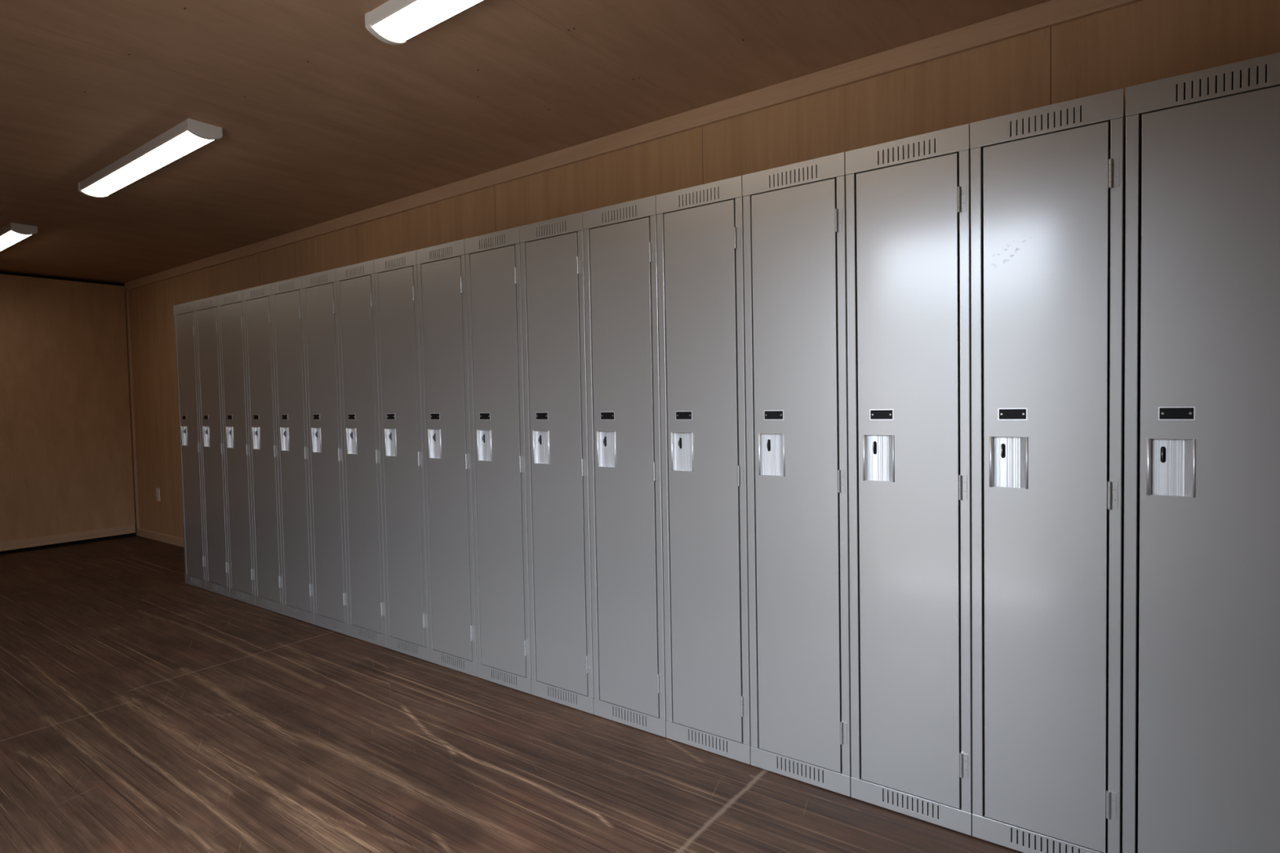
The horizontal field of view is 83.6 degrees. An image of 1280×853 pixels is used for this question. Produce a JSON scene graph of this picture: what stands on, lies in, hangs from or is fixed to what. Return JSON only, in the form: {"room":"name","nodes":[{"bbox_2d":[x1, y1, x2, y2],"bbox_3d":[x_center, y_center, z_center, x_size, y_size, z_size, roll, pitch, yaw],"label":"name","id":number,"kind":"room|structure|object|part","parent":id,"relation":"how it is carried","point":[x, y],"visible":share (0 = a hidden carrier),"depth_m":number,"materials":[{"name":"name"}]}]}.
{"room":"locker room","nodes":[
{"label":"locker room","id":0,"kind":"room"},
{"bbox_2d":[0,271,135,553],"bbox_3d":[-5.614,-0.078,5.358,0.120,2.333,3.082,0,3,37],"label":"wall","id":1,"kind":"structure","parent":0,"point":[66,466],"depth_m":6.14,"materials":[{"name":"brown wood"}]},
{"bbox_2d":[0,524,135,551],"bbox_3d":[-5.516,0.999,5.387,0.014,0.075,2.958,0,3,37],"label":"baseboard","id":2,"kind":"structure","parent":1,"relation":"attached to","point":[87,535],"depth_m":6.15,"materials":[{"name":"brown wood"}]},
{"bbox_2d":[0,0,1050,284],"bbox_3d":[-1.449,-1.246,2.265,10.442,0.060,3.182,0,3,37],"label":"ceiling","id":3,"kind":"structure","parent":0,"point":[322,118],"depth_m":2.63,"materials":[{"name":"brown wood"}]},
{"bbox_2d":[0,222,37,251],"bbox_3d":[-4.328,-1.222,4.811,1.318,0.060,0.130,0,3,37],"label":"strip light","id":4,"kind":"object","parent":3,"relation":"attached to","point":[11,233],"visible":1,"depth_m":4.46,"materials":[{"name":"white plastic"}]},
{"bbox_2d":[0,230,31,251],"bbox_3d":[-4.328,-1.203,4.812,1.266,0.015,0.110,0,3,37],"label":"diffuser","id":5,"kind":"object","parent":4,"relation":"attached to","point":[7,237],"depth_m":4.55,"materials":[{"name":"white plastic"}]},
{"bbox_2d":[77,118,222,198],"bbox_3d":[-2.291,-1.207,3.298,1.318,0.060,0.130,0,3,37],"label":"strip light","id":6,"kind":"object","parent":3,"relation":"attached to","point":[190,135],"visible":1,"depth_m":3.17,"materials":[{"name":"white plastic"}]},
{"bbox_2d":[364,0,482,44],"bbox_3d":[-0.248,-1.192,1.781,1.318,0.060,0.130,0,3,37],"label":"strip light","id":7,"kind":"object","parent":3,"relation":"attached to","point":[393,22],"visible":1,"depth_m":2.06,"materials":[{"name":"white plastic"}]},
{"bbox_2d":[0,534,1079,852],"bbox_3d":[-1.411,1.095,2.354,10.460,0.001,3.180,0,3,37],"label":"floor","id":8,"kind":"structure","parent":0,"point":[144,708],"depth_m":2.36,"materials":[{"name":"brown wood"}]},
{"bbox_2d":[173,301,206,590],"bbox_3d":[-2.765,0.116,4.789,0.319,1.828,0.464,0,3,37],"label":"locker","id":9,"kind":"object","parent":8,"relation":"on","point":[184,318],"visible":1,"depth_m":4.60,"materials":[{"name":"grey metal"}]},
{"bbox_3d":[-2.913,-0.756,4.582,0.319,0.063,0.014,0,3,37],"label":"header panel","id":10,"kind":"part","parent":9,"relation":"part of","materials":[{"name":"grey metal"}]},
{"bbox_3d":[-2.953,0.060,4.659,0.088,0.128,0.027,0,3,37],"label":"recessed pull","id":11,"kind":"part","parent":9,"relation":"part of","materials":[{"name":"metal"}]},
{"bbox_3d":[-2.878,1.008,4.646,0.319,0.059,0.014,0,3,37],"label":"panel","id":12,"kind":"part","parent":9,"relation":"part of","materials":[{"name":"grey metal"}]},
{"bbox_2d":[194,295,230,597],"bbox_3d":[-2.507,0.118,4.597,0.319,1.828,0.464,0,3,37],"label":"locker","id":13,"kind":"object","parent":8,"relation":"on","point":[206,309],"visible":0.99,"depth_m":4.41,"materials":[{"name":"grey metal"}]},
{"bbox_3d":[-2.654,-0.754,4.390,0.319,0.063,0.014,0,3,37],"label":"header panel","id":14,"kind":"part","parent":13,"relation":"part of","materials":[{"name":"grey metal"}]},
{"bbox_3d":[-2.695,0.062,4.468,0.088,0.128,0.027,0,3,37],"label":"recessed pull","id":15,"kind":"part","parent":13,"relation":"part of","materials":[{"name":"metal"}]},
{"bbox_3d":[-2.696,-0.056,4.449,0.065,0.029,0.001,0,3,37],"label":"number plate","id":16,"kind":"part","parent":13,"relation":"part of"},
{"bbox_3d":[-2.619,1.010,4.454,0.319,0.059,0.014,0,3,37],"label":"panel","id":17,"kind":"part","parent":13,"relation":"part of","materials":[{"name":"grey metal"}]},
{"bbox_2d":[217,289,255,605],"bbox_3d":[-2.249,0.120,4.405,0.319,1.828,0.464,0,3,37],"label":"locker","id":18,"kind":"object","parent":8,"relation":"on","point":[231,305],"visible":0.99,"depth_m":4.22,"materials":[{"name":"grey metal"}]},
{"bbox_3d":[-2.439,-0.055,4.256,0.065,0.029,0.001,0,3,37],"label":"number plate","id":19,"kind":"part","parent":18,"relation":"part of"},
{"bbox_3d":[-2.437,0.064,4.275,0.088,0.128,0.027,0,3,37],"label":"recessed pull","id":20,"kind":"part","parent":18,"relation":"part of","materials":[{"name":"metal"}]},
{"bbox_3d":[-2.396,-0.752,4.199,0.319,0.063,0.014,0,3,37],"label":"header panel","id":21,"kind":"part","parent":18,"relation":"part of","materials":[{"name":"grey metal"}]},
{"bbox_3d":[-2.361,1.012,4.263,0.319,0.059,0.014,0,3,37],"label":"panel","id":22,"kind":"part","parent":18,"relation":"part of","materials":[{"name":"grey metal"}]},
{"bbox_2d":[243,283,283,614],"bbox_3d":[-1.991,0.122,4.213,0.319,1.828,0.464,0,3,37],"label":"locker","id":23,"kind":"object","parent":8,"relation":"on","point":[258,311],"visible":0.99,"depth_m":4.03,"materials":[{"name":"grey metal"}]},
{"bbox_3d":[-2.180,-0.053,4.065,0.065,0.029,0.001,0,3,37],"label":"number plate","id":24,"kind":"part","parent":23,"relation":"part of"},
{"bbox_3d":[-2.178,0.066,4.084,0.088,0.128,0.027,0,3,37],"label":"recessed pull","id":25,"kind":"part","parent":23,"relation":"part of","materials":[{"name":"metal"}]},
{"bbox_3d":[-2.138,-0.751,4.007,0.319,0.063,0.014,0,3,37],"label":"header panel","id":26,"kind":"part","parent":23,"relation":"part of","materials":[{"name":"grey metal"}]},
{"bbox_3d":[-2.103,1.014,4.071,0.319,0.059,0.014,0,3,37],"label":"panel","id":27,"kind":"part","parent":23,"relation":"part of","materials":[{"name":"grey metal"}]},
{"bbox_2d":[271,276,314,624],"bbox_3d":[-1.733,0.124,4.022,0.319,1.828,0.464,0,3,37],"label":"locker","id":28,"kind":"object","parent":8,"relation":"on","point":[286,295],"visible":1,"depth_m":3.83,"materials":[{"name":"grey metal"}]},
{"bbox_3d":[-1.921,0.068,3.892,0.088,0.128,0.027,0,3,37],"label":"recessed pull","id":29,"kind":"part","parent":28,"relation":"part of","materials":[{"name":"metal"}]},
{"bbox_3d":[-1.922,-0.051,3.873,0.065,0.029,0.001,0,3,37],"label":"number plate","id":30,"kind":"part","parent":28,"relation":"part of","materials":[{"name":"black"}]},
{"bbox_3d":[-1.880,-0.749,3.815,0.319,0.063,0.014,0,3,37],"label":"header panel","id":31,"kind":"part","parent":28,"relation":"part of","materials":[{"name":"grey metal"}]},
{"bbox_3d":[-1.845,1.016,3.879,0.319,0.059,0.014,0,3,37],"label":"panel","id":32,"kind":"part","parent":28,"relation":"part of","materials":[{"name":"grey metal"}]},
{"bbox_2d":[301,268,348,635],"bbox_3d":[-1.474,0.126,3.830,0.319,1.828,0.464,0,3,37],"label":"locker","id":33,"kind":"object","parent":8,"relation":"on","point":[319,289],"visible":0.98,"depth_m":3.64,"materials":[{"name":"grey metal"}]},
{"bbox_3d":[-1.662,0.070,3.700,0.088,0.128,0.027,0,3,37],"label":"recessed pull","id":34,"kind":"part","parent":33,"relation":"part of","materials":[{"name":"metal"}]},
{"bbox_3d":[-1.664,-0.049,3.681,0.065,0.029,0.001,0,3,37],"label":"number plate","id":35,"kind":"part","parent":33,"relation":"part of","materials":[{"name":"black plastic"}]},
{"bbox_3d":[-1.622,-0.747,3.623,0.319,0.063,0.014,0,3,37],"label":"header panel","id":36,"kind":"part","parent":33,"relation":"part of","materials":[{"name":"grey metal"}]},
{"bbox_3d":[-1.587,1.018,3.687,0.319,0.059,0.014,0,3,37],"label":"panel","id":37,"kind":"part","parent":33,"relation":"part of","materials":[{"name":"grey metal"}]},
{"bbox_2d":[335,259,386,647],"bbox_3d":[-1.216,0.127,3.638,0.319,1.828,0.464,0,3,37],"label":"locker","id":38,"kind":"object","parent":8,"relation":"on","point":[355,283],"visible":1,"depth_m":3.45,"materials":[{"name":"grey metal"}]},
{"bbox_3d":[-1.404,0.071,3.509,0.088,0.128,0.027,0,3,37],"label":"recessed pull","id":39,"kind":"part","parent":38,"relation":"part of","materials":[{"name":"metal"}]},
{"bbox_3d":[-1.405,-0.047,3.490,0.065,0.029,0.001,0,3,37],"label":"number plate","id":40,"kind":"part","parent":38,"relation":"part of","materials":[{"name":"black plastic"}]},
{"bbox_3d":[-1.363,-0.745,3.431,0.319,0.063,0.014,0,3,37],"label":"header panel","id":41,"kind":"part","parent":38,"relation":"part of","materials":[{"name":"grey metal"}]},
{"bbox_3d":[-1.329,1.019,3.495,0.319,0.059,0.014,0,3,37],"label":"panel","id":42,"kind":"part","parent":38,"relation":"part of","materials":[{"name":"grey metal"}]},
{"bbox_2d":[373,249,429,661],"bbox_3d":[-0.958,0.129,3.446,0.319,1.828,0.464,0,3,37],"label":"locker","id":43,"kind":"object","parent":8,"relation":"on","point":[396,279],"visible":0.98,"depth_m":3.26,"materials":[{"name":"grey metal"}]},
{"bbox_3d":[-1.146,0.073,3.317,0.088,0.128,0.027,0,3,37],"label":"recessed pull","id":44,"kind":"part","parent":43,"relation":"part of","materials":[{"name":"metal"}]},
{"bbox_3d":[-1.148,-0.045,3.298,0.065,0.029,0.001,0,3,37],"label":"number plate","id":45,"kind":"part","parent":43,"relation":"part of","materials":[{"name":"black"}]},
{"bbox_3d":[-1.105,-0.743,3.240,0.319,0.063,0.014,0,3,37],"label":"header panel","id":46,"kind":"part","parent":43,"relation":"part of","materials":[{"name":"grey metal"}]},
{"bbox_3d":[-1.071,1.021,3.304,0.319,0.059,0.014,0,3,37],"label":"panel","id":47,"kind":"part","parent":43,"relation":"part of","materials":[{"name":"grey metal"}]},
{"bbox_2d":[416,239,476,676],"bbox_3d":[-0.700,0.131,3.255,0.319,1.828,0.464,0,3,37],"label":"locker","id":48,"kind":"object","parent":8,"relation":"on","point":[441,268],"visible":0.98,"depth_m":3.07,"materials":[{"name":"grey metal"}]},
{"bbox_3d":[-0.887,0.075,3.125,0.088,0.128,0.027,0,3,37],"label":"recessed pull","id":49,"kind":"part","parent":48,"relation":"part of","materials":[{"name":"metal"}]},
{"bbox_3d":[-0.889,-0.043,3.107,0.065,0.029,0.001,0,3,37],"label":"number plate","id":50,"kind":"part","parent":48,"relation":"part of","materials":[{"name":"black plastic"}]},
{"bbox_3d":[-0.847,-0.741,3.048,0.319,0.063,0.014,0,3,37],"label":"header panel","id":51,"kind":"part","parent":48,"relation":"part of","materials":[{"name":"grey metal"}]},
{"bbox_3d":[-0.812,1.023,3.112,0.319,0.059,0.014,0,3,37],"label":"panel","id":52,"kind":"part","parent":48,"relation":"part of","materials":[{"name":"grey metal"}]},
{"bbox_2d":[464,226,531,694],"bbox_3d":[-0.442,0.133,3.063,0.319,1.828,0.464,0,3,37],"label":"locker","id":53,"kind":"object","parent":8,"relation":"on","point":[492,260],"visible":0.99,"depth_m":2.88,"materials":[{"name":"grey metal"}]},
{"bbox_3d":[-0.630,0.077,2.933,0.088,0.128,0.027,0,3,37],"label":"recessed pull","id":54,"kind":"part","parent":53,"relation":"part of","materials":[{"name":"metal"}]},
{"bbox_3d":[-0.631,-0.042,2.914,0.065,0.029,0.001,0,3,37],"label":"number plate","id":55,"kind":"part","parent":53,"relation":"part of","materials":[{"name":"black"}]},
{"bbox_3d":[-0.589,-0.740,2.856,0.319,0.063,0.014,0,3,37],"label":"header panel","id":56,"kind":"part","parent":53,"relation":"part of","materials":[{"name":"grey metal"}]},
{"bbox_3d":[-0.554,1.025,2.920,0.319,0.059,0.014,0,3,37],"label":"panel","id":57,"kind":"part","parent":53,"relation":"part of","materials":[{"name":"grey metal"}]},
{"bbox_2d":[519,212,594,714],"bbox_3d":[-0.184,0.135,2.871,0.319,1.828,0.464,0,3,37],"label":"locker","id":58,"kind":"object","parent":8,"relation":"on","point":[553,263],"visible":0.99,"depth_m":2.69,"materials":[{"name":"grey metal"}]},
{"bbox_3d":[-0.371,0.079,2.742,0.088,0.128,0.027,0,3,37],"label":"recessed pull","id":59,"kind":"part","parent":58,"relation":"part of","materials":[{"name":"metal"}]},
{"bbox_3d":[-0.373,-0.040,2.723,0.065,0.029,0.001,0,3,37],"label":"number plate","id":60,"kind":"part","parent":58,"relation":"part of","materials":[{"name":"black plastic"}]},
{"bbox_3d":[-0.331,-0.738,2.664,0.319,0.063,0.014,0,3,37],"label":"header panel","id":61,"kind":"part","parent":58,"relation":"part of","materials":[{"name":"grey metal"}]},
{"bbox_3d":[-0.296,1.027,2.728,0.319,0.059,0.014,0,3,37],"label":"panel","id":62,"kind":"part","parent":58,"relation":"part of","materials":[{"name":"grey metal"}]},
{"bbox_2d":[582,195,666,737],"bbox_3d":[0.074,0.137,2.679,0.319,1.828,0.464,0,3,37],"label":"locker","id":63,"kind":"object","parent":8,"relation":"on","point":[620,260],"visible":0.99,"depth_m":2.49,"materials":[{"name":"grey metal"}]},
{"bbox_3d":[-0.113,0.081,2.550,0.088,0.128,0.027,0,3,37],"label":"recessed pull","id":64,"kind":"part","parent":63,"relation":"part of","materials":[{"name":"metal"}]},
{"bbox_3d":[-0.115,-0.038,2.531,0.065,0.029,0.001,0,3,37],"label":"number plate","id":65,"kind":"part","parent":63,"relation":"part of","materials":[{"name":"black plastic"}]},
{"bbox_3d":[-0.073,-0.736,2.473,0.319,0.063,0.014,0,3,37],"label":"header panel","id":66,"kind":"part","parent":63,"relation":"part of","materials":[{"name":"grey metal"}]},
{"bbox_3d":[-0.038,1.029,2.537,0.319,0.059,0.014,0,3,37],"label":"panel","id":67,"kind":"part","parent":63,"relation":"part of","materials":[{"name":"grey metal"}]},
{"bbox_2d":[656,175,751,764],"bbox_3d":[0.333,0.139,2.487,0.319,1.828,0.464,0,3,37],"label":"locker","id":68,"kind":"object","parent":8,"relation":"on","point":[700,228],"visible":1,"depth_m":2.30,"materials":[{"name":"grey metal"}]},
{"bbox_3d":[0.145,0.083,2.358,0.088,0.128,0.027,0,3,37],"label":"recessed pull","id":69,"kind":"part","parent":68,"relation":"part of","materials":[{"name":"metal"}]},
{"bbox_3d":[0.143,-0.036,2.339,0.065,0.029,0.001,0,3,37],"label":"number plate","id":70,"kind":"part","parent":68,"relation":"part of","materials":[{"name":"black"}]},
{"bbox_3d":[0.185,-0.734,2.281,0.319,0.063,0.014,0,3,37],"label":"header panel","id":71,"kind":"part","parent":68,"relation":"part of","materials":[{"name":"grey metal"}]},
{"bbox_3d":[0.220,1.030,2.345,0.319,0.059,0.014,0,3,37],"label":"panel","id":72,"kind":"part","parent":68,"relation":"part of","materials":[{"name":"grey metal"}]},
{"bbox_2d":[742,151,851,796],"bbox_3d":[0.591,0.140,2.296,0.319,1.828,0.464,0,3,37],"label":"locker","id":73,"kind":"object","parent":8,"relation":"on","point":[794,219],"visible":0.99,"depth_m":2.11,"materials":[{"name":"grey metal"}]},
{"bbox_3d":[0.403,0.085,2.166,0.088,0.128,0.027,0,3,36],"label":"recessed pull","id":74,"kind":"part","parent":73,"relation":"part of","materials":[{"name":"metal"}]},
{"bbox_3d":[0.401,-0.034,2.147,0.065,0.029,0.001,0,3,37],"label":"number plate","id":75,"kind":"part","parent":73,"relation":"part of","materials":[{"name":"black plastic"}]},
{"bbox_3d":[0.444,-0.732,2.089,0.319,0.063,0.014,0,3,37],"label":"header panel","id":76,"kind":"part","parent":73,"relation":"part of","materials":[{"name":"grey metal"}]},
{"bbox_3d":[0.478,1.032,2.153,0.319,0.059,0.014,0,3,37],"label":"panel","id":77,"kind":"part","parent":73,"relation":"part of","materials":[{"name":"grey metal"}]},
{"bbox_2d":[844,123,972,835],"bbox_3d":[0.849,0.142,2.104,0.319,1.828,0.464,0,3,37],"label":"locker","id":78,"kind":"object","parent":8,"relation":"on","point":[908,200],"visible":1,"depth_m":1.92,"materials":[{"name":"grey metal"}]},
{"bbox_3d":[0.661,0.086,1.975,0.088,0.128,0.027,0,3,37],"label":"recessed pull","id":79,"kind":"part","parent":78,"relation":"part of","materials":[{"name":"metal"}]},
{"bbox_3d":[0.660,-0.032,1.956,0.065,0.029,0.001,0,3,37],"label":"number plate","id":80,"kind":"part","parent":78,"relation":"part of","materials":[{"name":"black plastic"}]},
{"bbox_3d":[0.702,-0.730,1.897,0.319,0.063,0.014,0,3,37],"label":"header panel","id":81,"kind":"part","parent":78,"relation":"part of","materials":[{"name":"grey metal"}]},
{"bbox_3d":[0.737,1.034,1.961,0.319,0.059,0.014,0,3,37],"label":"panel","id":82,"kind":"part","parent":78,"relation":"part of","materials":[{"name":"grey metal"}]},
{"bbox_2d":[969,88,1125,852],"bbox_3d":[1.107,0.144,1.912,0.319,1.828,0.464,0,3,37],"label":"locker","id":83,"kind":"object","parent":8,"relation":"on","point":[1048,182],"visible":1,"depth_m":1.73,"materials":[{"name":"grey metal"}]},
{"bbox_3d":[0.919,0.088,1.783,0.088,0.128,0.027,0,3,37],"label":"recessed pull","id":84,"kind":"part","parent":83,"relation":"part of","materials":[{"name":"metal"}]},
{"bbox_3d":[0.918,-0.030,1.764,0.065,0.029,0.001,0,3,37],"label":"number plate","id":85,"kind":"part","parent":83,"relation":"part of","materials":[{"name":"black plastic"}]},
{"bbox_3d":[0.995,1.036,1.770,0.319,0.059,0.014,0,3,37],"label":"panel","id":86,"kind":"part","parent":83,"relation":"part of","materials":[{"name":"grey metal"}]},
{"bbox_3d":[0.960,-0.728,1.706,0.319,0.063,0.014,0,3,37],"label":"header panel","id":87,"kind":"part","parent":83,"relation":"part of","materials":[{"name":"grey metal"}]},
{"bbox_2d":[1122,52,1279,852],"bbox_3d":[1.367,0.146,1.719,0.319,1.828,0.464,0,3,37],"label":"locker","id":88,"kind":"object","parent":8,"relation":"on","point":[1201,727],"visible":1,"depth_m":1.55,"materials":[{"name":"grey metal"}]},
{"bbox_3d":[1.179,0.090,1.590,0.088,0.128,0.027,0,3,37],"label":"recessed pull","id":89,"kind":"part","parent":88,"relation":"part of","materials":[{"name":"metal"}]},
{"bbox_3d":[1.177,-0.029,1.571,0.065,0.029,0.001,0,3,37],"label":"number plate","id":90,"kind":"part","parent":88,"relation":"part of","materials":[{"name":"black"}]},
{"bbox_3d":[1.219,-0.727,1.513,0.319,0.063,0.014,0,3,37],"label":"header panel","id":91,"kind":"part","parent":88,"relation":"part of","materials":[{"name":"grey metal"}]},
{"bbox_2d":[124,0,1279,538],"bbox_3d":[-0.507,-0.113,3.545,10.442,2.333,0.100,0,3,37],"label":"wall","id":92,"kind":"structure","parent":0,"point":[1144,41],"depth_m":2.72,"materials":[{"name":"brown wood"}]},
{"bbox_2d":[125,289,139,528],"bbox_3d":[-4.635,-0.151,6.538,0.036,2.171,0.016,0,3,37],"label":"trim","id":93,"kind":"structure","parent":92,"relation":"attached to","point":[127,304],"depth_m":6.53,"materials":[{"name":"brown wood"}]},
{"bbox_2d":[155,488,159,501],"bbox_3d":[-4.229,0.598,6.279,0.072,0.116,0.009,0,3,37],"label":"wall outlet","id":94,"kind":"object","parent":92,"relation":"attached to","point":[157,490],"visible":1,"depth_m":6.27,"materials":[{"name":"beige plastic"}]},
{"bbox_2d":[136,528,183,547],"bbox_3d":[-0.519,0.999,3.539,10.242,0.072,0.014,0,3,37],"label":"baseboard","id":95,"kind":"structure","parent":92,"relation":"attached to","point":[177,541],"depth_m":6.26,"materials":[{"name":"brown wood"}]},
{"bbox_2d":[124,0,1142,290],"bbox_3d":[-0.564,-1.242,3.456,10.242,0.070,0.018,0,3,37],"label":"trim","id":96,"kind":"structure","parent":92,"relation":"attached to","point":[1051,13],"depth_m":2.77,"materials":[{"name":"brown wood"}]}
]}

